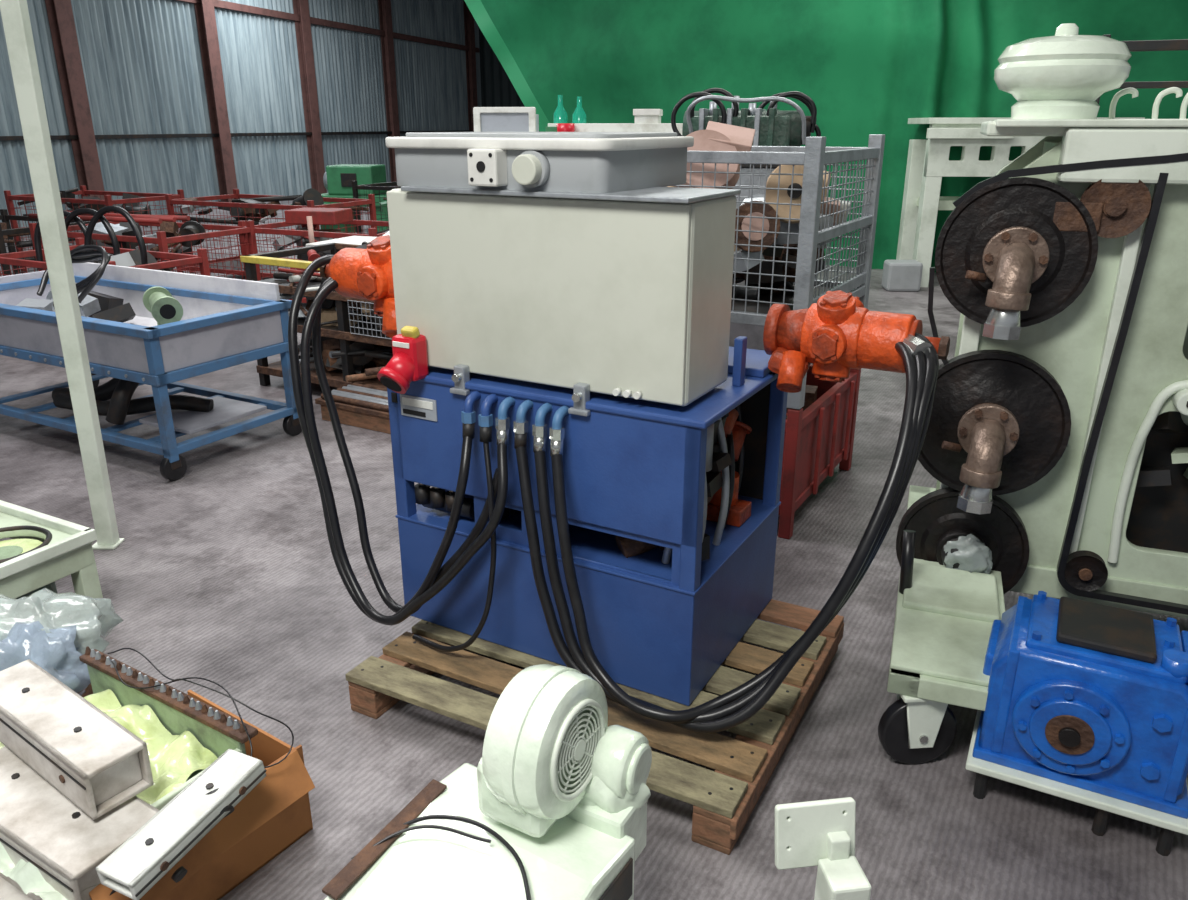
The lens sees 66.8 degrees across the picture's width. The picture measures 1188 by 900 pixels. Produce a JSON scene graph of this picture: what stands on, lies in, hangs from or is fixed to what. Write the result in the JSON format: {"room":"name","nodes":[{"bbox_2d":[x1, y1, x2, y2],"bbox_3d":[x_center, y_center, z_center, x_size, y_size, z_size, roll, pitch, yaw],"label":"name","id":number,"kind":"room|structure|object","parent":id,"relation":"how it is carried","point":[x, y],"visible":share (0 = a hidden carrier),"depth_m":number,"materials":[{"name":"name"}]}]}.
{"room":"industrial warehouse","nodes":[
{"label":"industrial warehouse","id":0,"kind":"room"},
{"bbox_2d":[0,0,481,228],"bbox_3d":[-9.160,-6.624,14.958,0.080,5.600,35.200,6,21,16],"label":"wall","id":1,"kind":"structure","parent":0,"point":[142,65],"depth_m":19.36,"materials":[{"name":"grey metal"}]},
{"bbox_2d":[0,130,472,140],"bbox_3d":[-9.123,-5.315,15.307,0.081,0.070,35.000,6,21,16],"label":"rail","id":2,"kind":"object","parent":1,"relation":"attached to","point":[123,136],"visible":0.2,"depth_m":18.43,"materials":[{"name":"metal"}]},
{"bbox_2d":[176,0,478,52],"bbox_3d":[-9.123,-7.713,14.441,0.081,0.140,35.000,6,21,16],"label":"rail","id":3,"kind":"object","parent":1,"relation":"attached to","point":[217,3],"visible":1,"depth_m":21.98,"materials":[{"name":"brown metal"}]},
{"bbox_2d":[45,0,477,201],"bbox_3d":[-8.117,-7.581,17.607,0.200,5.600,27.540,6,21,16],"label":"columns","id":4,"kind":"structure","parent":0,"point":[59,12],"depth_m":18.59,"materials":[{"name":"brown metal"}]},
{"bbox_2d":[200,4,227,201],"bbox_3d":[-7.841,-7.890,18.462,0.200,5.600,0.025,6,21,16],"label":"web","id":5,"kind":"object","parent":4,"relation":"attached to","point":[200,4],"visible":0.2,"depth_m":18.67},
{"bbox_2d":[297,0,317,190],"bbox_3d":[-6.837,-8.975,21.468,0.200,5.600,0.025,6,21,16],"label":"web","id":6,"kind":"object","parent":4,"relation":"attached to","point":[298,3],"visible":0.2,"depth_m":21.63},
{"bbox_2d":[381,0,396,185],"bbox_3d":[-5.667,-10.239,24.967,0.200,5.600,0.025,6,21,16],"label":"web","id":7,"kind":"object","parent":4,"relation":"attached to","point":[383,9],"visible":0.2,"depth_m":25.00},
{"bbox_2d":[466,4,473,131],"bbox_3d":[-4.047,-11.988,29.812,0.200,5.600,0.025,6,21,16],"label":"web","id":8,"kind":"object","parent":4,"relation":"attached to","point":[467,8],"visible":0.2,"depth_m":29.62},
{"bbox_2d":[479,28,539,131],"bbox_3d":[4.060,-11.629,28.818,16.403,5.600,0.072,5,20,14],"label":"wall","id":9,"kind":"structure","parent":0,"point":[497,90],"depth_m":30.54,"materials":[{"name":"black"}]},
{"bbox_2d":[0,186,1187,899],"bbox_3d":[0.000,-3.156,13.745,34.000,0.100,44.000,0,20,0],"label":"floor","id":10,"kind":"structure","parent":0,"point":[224,572],"depth_m":3.02,"materials":[{"name":"concrete"}]},
{"bbox_2d":[0,209,99,275],"bbox_3d":[-5.572,-1.792,8.568,1.441,0.850,1.354,9,22,23],"label":"crate","id":11,"kind":"object","parent":10,"relation":"on","point":[7,234],"visible":0.21,"depth_m":8.36,"materials":[{"name":"metal"}]},
{"bbox_2d":[0,500,102,598],"bbox_3d":[-2.214,0.428,3.127,0.980,0.370,0.440,10,22,26],"label":"table","id":12,"kind":"object","parent":10,"relation":"on","point":[43,549],"visible":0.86,"depth_m":3.02,"materials":[{"name":"green paint"}]},
{"bbox_2d":[0,588,123,696],"bbox_3d":[-1.649,0.621,2.480,0.636,0.448,0.481,0,20,0],"label":"plastic bag","id":13,"kind":"object","parent":10,"relation":"on","point":[52,630],"visible":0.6,"depth_m":2.42,"materials":[{"name":"clear plastic"}]},
{"bbox_2d":[0,0,124,549],"bbox_3d":[-2.005,-0.826,3.317,0.149,2.601,0.090,0,20,0],"label":"steel post","id":14,"kind":"object","parent":10,"relation":"on","point":[14,13],"visible":0.91,"depth_m":3.34,"materials":[{"name":"paint"}]},
{"bbox_2d":[4,186,194,273],"bbox_3d":[-5.791,-2.528,10.456,2.046,0.952,1.064,9,22,23],"label":"crate","id":15,"kind":"object","parent":10,"relation":"on","point":[132,199],"visible":0.41,"depth_m":10.23,"materials":[{"name":"paint"}]},
{"bbox_2d":[0,206,209,275],"bbox_3d":[-3.761,-1.318,6.884,1.586,1.104,0.916,10,22,26],"label":"crate","id":16,"kind":"object","parent":10,"relation":"on","point":[142,258],"visible":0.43,"depth_m":6.64,"materials":[{"name":"paint"}]},
{"bbox_2d":[28,210,260,280],"bbox_3d":[-3.989,-1.673,8.092,1.700,0.950,1.208,9,22,23],"label":"crates","id":17,"kind":"object","parent":10,"relation":"on","point":[191,233],"visible":0.38,"depth_m":7.75,"materials":[{"name":"paint"}]},
{"bbox_2d":[0,245,301,480],"bbox_3d":[-2.709,-0.604,5.034,1.990,1.017,0.910,11,22,27],"label":"trolley","id":18,"kind":"object","parent":10,"relation":"on","point":[158,329],"visible":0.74,"depth_m":4.75,"materials":[{"name":"metal"}]},
{"bbox_2d":[0,262,282,373],"bbox_3d":[-2.706,-0.778,4.966,1.920,0.310,0.825,11,22,27],"label":"tub","id":19,"kind":"object","parent":18,"relation":"in","point":[198,322],"depth_m":4.70,"materials":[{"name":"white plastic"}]},
{"bbox_2d":[0,646,314,899],"bbox_3d":[-1.107,0.780,2.014,0.795,0.464,0.721,13,24,32],"label":"box","id":20,"kind":"object","parent":10,"relation":"on","point":[136,787],"visible":1,"depth_m":1.91,"materials":[{"name":"brown cardboard"}]},
{"bbox_2d":[87,665,245,809],"bbox_3d":[-1.127,0.803,2.126,0.665,0.345,0.566,0,20,0],"label":"cloth","id":21,"kind":"object","parent":20,"relation":"on","point":[191,753],"depth_m":2.09,"materials":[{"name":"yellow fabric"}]},
{"bbox_2d":[165,188,376,277],"bbox_3d":[-3.582,-2.341,9.832,2.190,1.026,1.063,9,22,23],"label":"crates","id":22,"kind":"object","parent":10,"relation":"on","point":[253,207],"visible":0.44,"depth_m":9.70,"materials":[{"name":"paint"}]},
{"bbox_2d":[238,207,388,302],"bbox_3d":[-2.279,-1.768,8.399,1.500,0.920,1.140,9,22,23],"label":"crate","id":23,"kind":"object","parent":10,"relation":"on","point":[320,216],"visible":0.19,"depth_m":8.17,"materials":[{"name":"paint"}]},
{"bbox_2d":[240,242,392,388],"bbox_3d":[-1.361,-0.840,5.853,1.640,0.904,1.182,11,23,28],"label":"rack","id":24,"kind":"object","parent":10,"relation":"on","point":[354,346],"visible":0.32,"depth_m":5.69,"materials":[{"name":"metal"}]},
{"bbox_2d":[259,272,334,291],"bbox_3d":[-1.357,-1.052,5.783,1.600,0.030,0.800,11,23,28],"label":"shelf","id":25,"kind":"object","parent":24,"relation":"attached to","point":[283,282],"depth_m":5.80,"materials":[{"name":"wood"}]},
{"bbox_2d":[267,355,386,388],"bbox_3d":[-1.357,-0.525,5.973,1.600,0.030,0.800,11,23,28],"label":"shelf","id":26,"kind":"object","parent":24,"relation":"attached to","point":[335,378],"depth_m":5.81,"materials":[{"name":"wood"}]},
{"bbox_2d":[288,311,391,338],"bbox_3d":[-1.357,-0.826,5.864,1.600,0.030,0.800,11,23,28],"label":"shelf","id":27,"kind":"object","parent":24,"relation":"attached to","point":[331,330],"depth_m":5.57,"materials":[{"name":"wood"}]},
{"bbox_2d":[291,164,388,232],"bbox_3d":[-3.791,-3.912,14.129,1.606,1.060,0.953,3,20,9],"label":"machine","id":28,"kind":"object","parent":10,"relation":"on","point":[337,179],"visible":0.47,"depth_m":13.95,"materials":[{"name":"paint"}]},
{"bbox_2d":[301,216,389,346],"bbox_3d":[-1.601,-1.250,6.848,1.126,1.000,0.755,11,23,28],"label":"sheets","id":29,"kind":"object","parent":10,"relation":"on","point":[357,240],"visible":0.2,"depth_m":6.81,"materials":[{"name":"metal"}]},
{"bbox_2d":[315,383,390,433],"bbox_3d":[-1.160,-0.223,5.231,0.940,0.166,0.320,11,23,28],"label":"wooden pallet","id":30,"kind":"object","parent":10,"relation":"on","point":[357,405],"visible":0.44,"depth_m":5.21,"materials":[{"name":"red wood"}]},
{"bbox_2d":[352,181,400,233],"bbox_3d":[-1.972,-2.889,11.386,1.813,1.000,1.074,9,22,23],"label":"crate","id":31,"kind":"object","parent":10,"relation":"on","point":[377,186],"visible":0.15,"depth_m":11.17,"materials":[{"name":"metal"}]},
{"bbox_2d":[322,763,634,899],"bbox_3d":[-0.161,0.942,1.652,0.592,0.406,0.480,12,23,30],"label":"machine housing","id":32,"kind":"object","parent":10,"relation":"on","point":[441,845],"visible":1,"depth_m":1.67,"materials":[{"name":"paint"}]},
{"bbox_2d":[477,664,651,860],"bbox_3d":[-0.051,0.624,1.733,0.271,0.429,0.304,11,23,28],"label":"fan","id":33,"kind":"object","parent":32,"relation":"on","point":[550,753],"visible":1,"depth_m":1.67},
{"bbox_2d":[557,706,600,793],"bbox_3d":[-0.036,0.559,1.684,0.098,0.162,0.149,0,20,0],"label":"grille","id":34,"kind":"object","parent":33,"relation":"attached to","point":[579,731],"depth_m":1.69,"materials":[{"name":"white paint"}]},
{"bbox_2d":[473,95,682,134],"bbox_3d":[0.218,-1.556,6.458,2.040,1.840,0.750,3,20,8],"label":"bench","id":35,"kind":"object","parent":10,"relation":"on","point":[486,119],"visible":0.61,"depth_m":6.03,"materials":[{"name":"grey plastic"}]},
{"bbox_2d":[546,127,556,131],"bbox_3d":[-0.277,-2.126,6.020,0.080,0.070,0.080,3,20,8],"label":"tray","id":36,"kind":"object","parent":35,"relation":"on","point":[548,129],"depth_m":5.98,"materials":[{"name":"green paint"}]},
{"bbox_2d":[553,95,567,122],"bbox_3d":[-0.228,-2.280,6.107,0.096,0.240,0.096,3,20,8],"label":"bottle","id":37,"kind":"object","parent":35,"relation":"on","point":[560,115],"depth_m":6.07,"materials":[{"name":"teal glass"}]},
{"bbox_2d":[557,123,574,131],"bbox_3d":[-0.189,-2.128,5.995,0.120,0.090,0.120,3,20,8],"label":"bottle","id":38,"kind":"object","parent":35,"relation":"on","point":[561,127],"depth_m":5.94,"materials":[{"name":"plastic"}]},
{"bbox_2d":[572,96,585,122],"bbox_3d":[-0.099,-2.269,6.092,0.096,0.230,0.096,3,20,8],"label":"bottle","id":39,"kind":"object","parent":35,"relation":"on","point":[579,115],"depth_m":6.06,"materials":[{"name":"teal glass"}]},
{"bbox_2d":[345,599,843,854],"bbox_3d":[0.044,0.663,2.828,1.220,0.131,1.037,10,22,27],"label":"wooden pallet","id":40,"kind":"object","parent":10,"relation":"on","point":[723,800],"visible":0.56,"depth_m":2.56,"materials":[{"name":"brown wood"}]},
{"bbox_2d":[288,132,949,732],"bbox_3d":[-0.026,-0.153,2.688,1.950,1.499,0.955,11,23,28],"label":"hydraulic power unit","id":41,"kind":"object","parent":40,"relation":"on","point":[592,442],"visible":0.99,"depth_m":2.45,"materials":[{"name":"blue paint"}]},
{"bbox_2d":[377,326,428,393],"bbox_3d":[-0.550,-0.256,2.572,0.137,0.192,0.141,0,20,0],"label":"socket","id":42,"kind":"object","parent":41,"relation":"attached to","point":[407,371],"depth_m":2.55,"materials":[{"name":"red plastic"}]},
{"bbox_2d":[728,346,771,377],"bbox_3d":[0.446,-0.270,2.722,0.220,0.025,0.230,11,23,28],"label":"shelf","id":43,"kind":"object","parent":41,"relation":"attached to","point":[758,365],"depth_m":2.63,"materials":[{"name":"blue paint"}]},
{"bbox_2d":[671,88,820,350],"bbox_3d":[0.914,-1.250,5.593,0.856,1.852,0.543,5,20,14],"label":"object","id":44,"kind":"object","parent":10,"relation":"on","point":[774,126],"visible":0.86,"depth_m":5.19,"materials":[{"name":"metal"}]},
{"bbox_2d":[778,364,860,538],"bbox_3d":[0.557,-0.133,4.386,1.215,0.570,0.980,11,23,28],"label":"crate","id":45,"kind":"object","parent":10,"relation":"on","point":[819,435],"visible":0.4,"depth_m":3.98,"materials":[{"name":"paint"}]},
{"bbox_2d":[666,121,884,408],"bbox_3d":[0.550,-0.920,4.106,1.200,1.091,0.980,11,23,28],"label":"cage","id":46,"kind":"object","parent":45,"relation":"on","point":[782,234],"visible":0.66,"depth_m":3.64,"materials":[{"name":"metal"}]},
{"bbox_2d":[775,797,870,899],"bbox_3d":[0.449,0.899,1.711,0.198,0.448,0.160,-3,20,-8],"label":"bracket","id":47,"kind":"object","parent":10,"relation":"on","point":[820,833],"visible":1,"depth_m":1.70,"materials":[{"name":"white paint"}]},
{"bbox_2d":[464,0,1187,271],"bbox_3d":[2.571,-5.016,11.095,13.502,5.200,2.308,9,22,23],"label":"curtain","id":48,"kind":"object","parent":10,"relation":"on","point":[867,67],"visible":0.45,"depth_m":10.52,"materials":[{"name":"green fabric"}]},
{"bbox_2d":[882,118,1144,291],"bbox_3d":[4.315,-2.633,9.617,2.400,1.720,1.100,1,20,4],"label":"frame","id":49,"kind":"object","parent":10,"relation":"on","point":[928,161],"visible":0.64,"depth_m":9.38,"materials":[{"name":"paint"}]},
{"bbox_2d":[878,23,1187,763],"bbox_3d":[1.551,-0.192,2.564,1.204,1.920,1.427,7,21,19],"label":"machine","id":50,"kind":"object","parent":10,"relation":"on","point":[1055,446],"visible":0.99,"depth_m":2.63,"materials":[{"name":"green paint"}]},
{"bbox_2d":[965,591,1187,855],"bbox_3d":[1.274,0.653,2.331,0.498,0.489,0.449,10,22,26],"label":"industrial gearbox","id":51,"kind":"object","parent":10,"relation":"on","point":[1087,702],"visible":1,"depth_m":2.18,"materials":[{"name":"blue paint"}]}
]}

